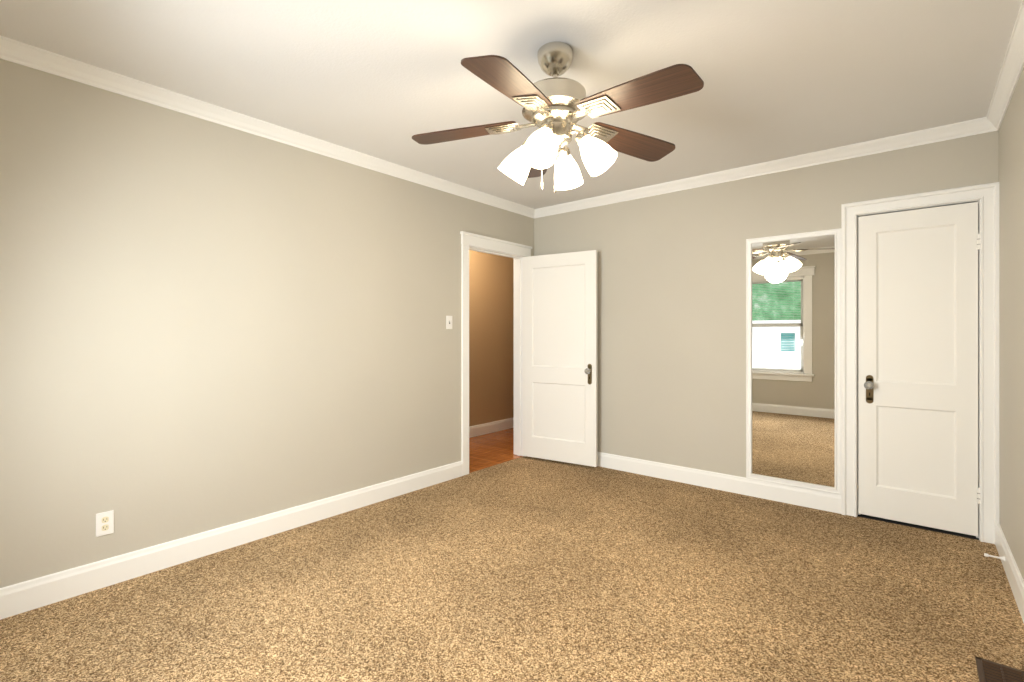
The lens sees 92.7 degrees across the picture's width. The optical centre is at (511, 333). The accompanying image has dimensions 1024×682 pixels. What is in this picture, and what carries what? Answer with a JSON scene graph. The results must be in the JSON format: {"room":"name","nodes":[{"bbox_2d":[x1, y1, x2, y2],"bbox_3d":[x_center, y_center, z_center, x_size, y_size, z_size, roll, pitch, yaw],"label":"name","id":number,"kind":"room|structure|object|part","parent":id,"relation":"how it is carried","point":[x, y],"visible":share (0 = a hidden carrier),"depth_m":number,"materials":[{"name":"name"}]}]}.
{"room":"empty bedroom","nodes":[
{"label":"empty bedroom","id":0,"kind":"room"},
{"bbox_2d":[0,59,533,587],"bbox_3d":[-1.267,0.480,3.425,0.120,3.540,4.780,0,0,40],"label":"wall","id":1,"kind":"structure","parent":0,"point":[206,325],"depth_m":2.73,"materials":[{"name":"paint"}]},
{"bbox_2d":[96,510,113,536],"bbox_3d":[-2.018,0.940,2.424,0.008,0.115,0.070,0,0,40],"label":"electrical outlet plate","id":2,"kind":"object","parent":1,"relation":"attached to","point":[104,523],"visible":1,"depth_m":2.42,"materials":[{"name":"white plastic"}]},
{"bbox_2d":[0,461,462,619],"bbox_3d":[-1.545,1.184,2.985,0.017,0.132,3.448,0,0,40],"label":"baseboard","id":3,"kind":"structure","parent":1,"relation":"attached to","point":[25,596],"depth_m":2.71,"materials":[{"name":"white wood"}]},
{"bbox_2d":[0,35,535,218],"bbox_3d":[-1.199,-1.251,3.368,0.058,0.078,4.540,0,0,40],"label":"crown molding","id":4,"kind":"structure","parent":1,"relation":"attached to","point":[24,54],"depth_m":2.78,"materials":[{"name":"white wood"}]},
{"bbox_2d":[446,316,451,328],"bbox_3d":[-0.533,-0.100,4.196,0.021,0.115,0.070,0,0,40],"label":"switch plate","id":5,"kind":"object","parent":1,"relation":"attached to","point":[448,322],"visible":1,"depth_m":4.19,"materials":[{"name":"white plastic"}]},
{"bbox_2d":[460,231,531,475],"bbox_3d":[-0.176,0.173,4.722,0.174,2.153,1.006,0,0,40],"label":"trim","id":6,"kind":"structure","parent":1,"relation":"attached to","point":[517,252],"depth_m":4.62,"materials":[{"name":"white wood"}]},
{"bbox_2d":[523,250,596,466],"bbox_3d":[0.451,0.226,4.739,0.790,2.005,0.181,0,0,32],"label":"entry door","id":7,"kind":"structure","parent":6,"relation":"attached to","point":[560,357],"depth_m":4.71,"materials":[{"name":"painted wood"},{"name":"aged brass"}]},
{"bbox_2d":[469,250,513,426],"bbox_3d":[-0.572,-0.020,5.931,0.120,2.540,6.440,0,0,40],"label":"wall","id":8,"kind":"structure","parent":0,"point":[491,337],"depth_m":6.17,"materials":[{"name":"paint"}]},
{"bbox_2d":[469,417,513,437],"bbox_3d":[-0.520,1.184,5.887,0.017,0.132,6.200,0,0,40],"label":"baseboard","id":9,"kind":"structure","parent":8,"relation":"attached to","point":[481,429],"depth_m":6.18,"materials":[{"name":"white wood"}]},
{"bbox_2d":[469,428,522,472],"bbox_3d":[-0.161,1.302,5.588,1.190,0.096,6.200,0,0,40],"label":"floor","id":10,"kind":"structure","parent":0,"point":[490,449],"depth_m":5.31,"materials":[{"name":"brown wood"}]},
{"bbox_2d":[0,0,1021,208],"bbox_3d":[0.112,-1.340,2.276,3.710,0.100,4.780,0,0,40],"label":"ceiling","id":11,"kind":"structure","parent":0,"point":[386,80],"depth_m":2.33,"materials":[{"name":"paint"}]},
{"bbox_2d":[412,41,703,192],"bbox_3d":[0.211,-0.959,2.198,1.279,0.663,1.299,0,0,40],"label":"fan","id":12,"kind":"object","parent":11,"relation":"hanging from","point":[555,109],"visible":1,"depth_m":2.12,"materials":[{"name":"brown wood"}]},
{"bbox_3d":[-0.219,-0.947,2.302,0.497,0.006,0.178,-5,8,10],"label":"blade","id":13,"kind":"part","parent":12,"relation":"part of","materials":[{"name":"brown wood"}]},
{"label":"blade","id":14,"kind":"part","parent":12,"relation":"part of","materials":[{"name":"brown wood"}]},
{"bbox_3d":[0.576,-0.947,2.417,0.497,0.006,0.178,5,-11,-26],"label":"blade","id":15,"kind":"part","parent":12,"relation":"part of","materials":[{"name":"brown wood"}]},
{"bbox_3d":[0.492,-0.947,1.928,0.178,0.006,0.497,13,-4,-44],"label":"blade","id":16,"kind":"part","parent":12,"relation":"part of","materials":[{"name":"brown wood"}]},
{"bbox_2d":[0,456,1023,681],"bbox_3d":[0.112,1.300,2.276,3.470,0.100,4.540,0,0,40],"label":"floor","id":17,"kind":"structure","parent":0,"point":[526,569],"depth_m":2.29,"materials":[{"name":"beige carpet"}]},
{"bbox_2d":[975,656,1023,681],"bbox_3d":[1.732,1.246,1.710,0.140,0.008,0.345,0,0,40],"label":"floor vent","id":18,"kind":"object","parent":17,"relation":"in","point":[989,671],"visible":1,"depth_m":1.80,"materials":[{"name":"brown metal"}]},
{"bbox_2d":[534,131,998,539],"bbox_3d":[1.847,0.480,4.234,3.630,3.540,0.690,0,0,40],"label":"wall","id":19,"kind":"structure","parent":0,"point":[671,328],"depth_m":4.05,"materials":[{"name":"paint"}]},
{"bbox_2d":[597,452,840,513],"bbox_3d":[1.256,1.184,4.251,2.700,0.132,0.040,0,0,40],"label":"baseboard","id":20,"kind":"structure","parent":19,"relation":"attached to","point":[831,502],"depth_m":3.88,"materials":[{"name":"white wood"}]},
{"bbox_2d":[536,118,983,217],"bbox_3d":[1.539,-1.251,4.004,3.330,0.078,0.058,0,0,40],"label":"crown molding","id":21,"kind":"structure","parent":19,"relation":"attached to","point":[970,127],"depth_m":3.60,"materials":[{"name":"white wood"}]},
{"bbox_2d":[746,228,840,494],"bbox_3d":[2.055,0.191,3.596,0.616,1.852,0.022,0,0,40],"label":"mirror","id":22,"kind":"object","parent":19,"relation":"attached to","point":[793,359],"visible":0.96,"depth_m":3.58,"materials":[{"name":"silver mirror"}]},
{"bbox_2d":[858,202,979,535],"bbox_3d":[2.615,0.213,3.163,0.606,2.030,0.181,0,0,40],"label":"closet door","id":23,"kind":"structure","parent":19,"relation":"in","point":[917,366],"depth_m":3.14,"materials":[{"name":"white painted wood"},{"name":"aged brass"}]},
{"bbox_2d":[841,182,998,543],"bbox_3d":[2.630,0.175,3.191,0.784,2.150,0.151,0,0,40],"label":"trim","id":24,"kind":"structure","parent":19,"relation":"attached to","point":[985,197],"depth_m":2.99,"materials":[{"name":"white"}]},
{"bbox_2d":[999,67,1023,579],"bbox_3d":[1.491,-0.020,1.127,0.120,2.540,4.780,0,0,40],"label":"wall","id":25,"kind":"structure","parent":0,"point":[1011,325],"depth_m":2.48,"materials":[{"name":"paint"}]},
{"bbox_2d":[980,0,1023,132],"bbox_3d":[1.422,-1.251,1.184,0.058,0.078,4.540,0,0,40],"label":"crown molding","id":26,"kind":"structure","parent":25,"relation":"attached to","point":[1013,63],"depth_m":2.39,"materials":[{"name":"white wood"}]},
{"bbox_2d":[995,523,1023,622],"bbox_3d":[1.438,1.184,1.170,0.017,0.132,4.540,0,0,40],"label":"baseboard","id":27,"kind":"structure","parent":25,"relation":"attached to","point":[1016,582],"depth_m":2.42,"materials":[{"name":"white wood"}]},
{"bbox_2d":[984,553,1004,561],"bbox_3d":[2.573,1.188,2.607,0.078,0.028,0.028,0,0,40],"label":"door stop","id":28,"kind":"object","parent":27,"relation":"attached to","point":[988,555],"visible":0.98,"depth_m":2.60,"materials":[{"name":"white"}]}
]}

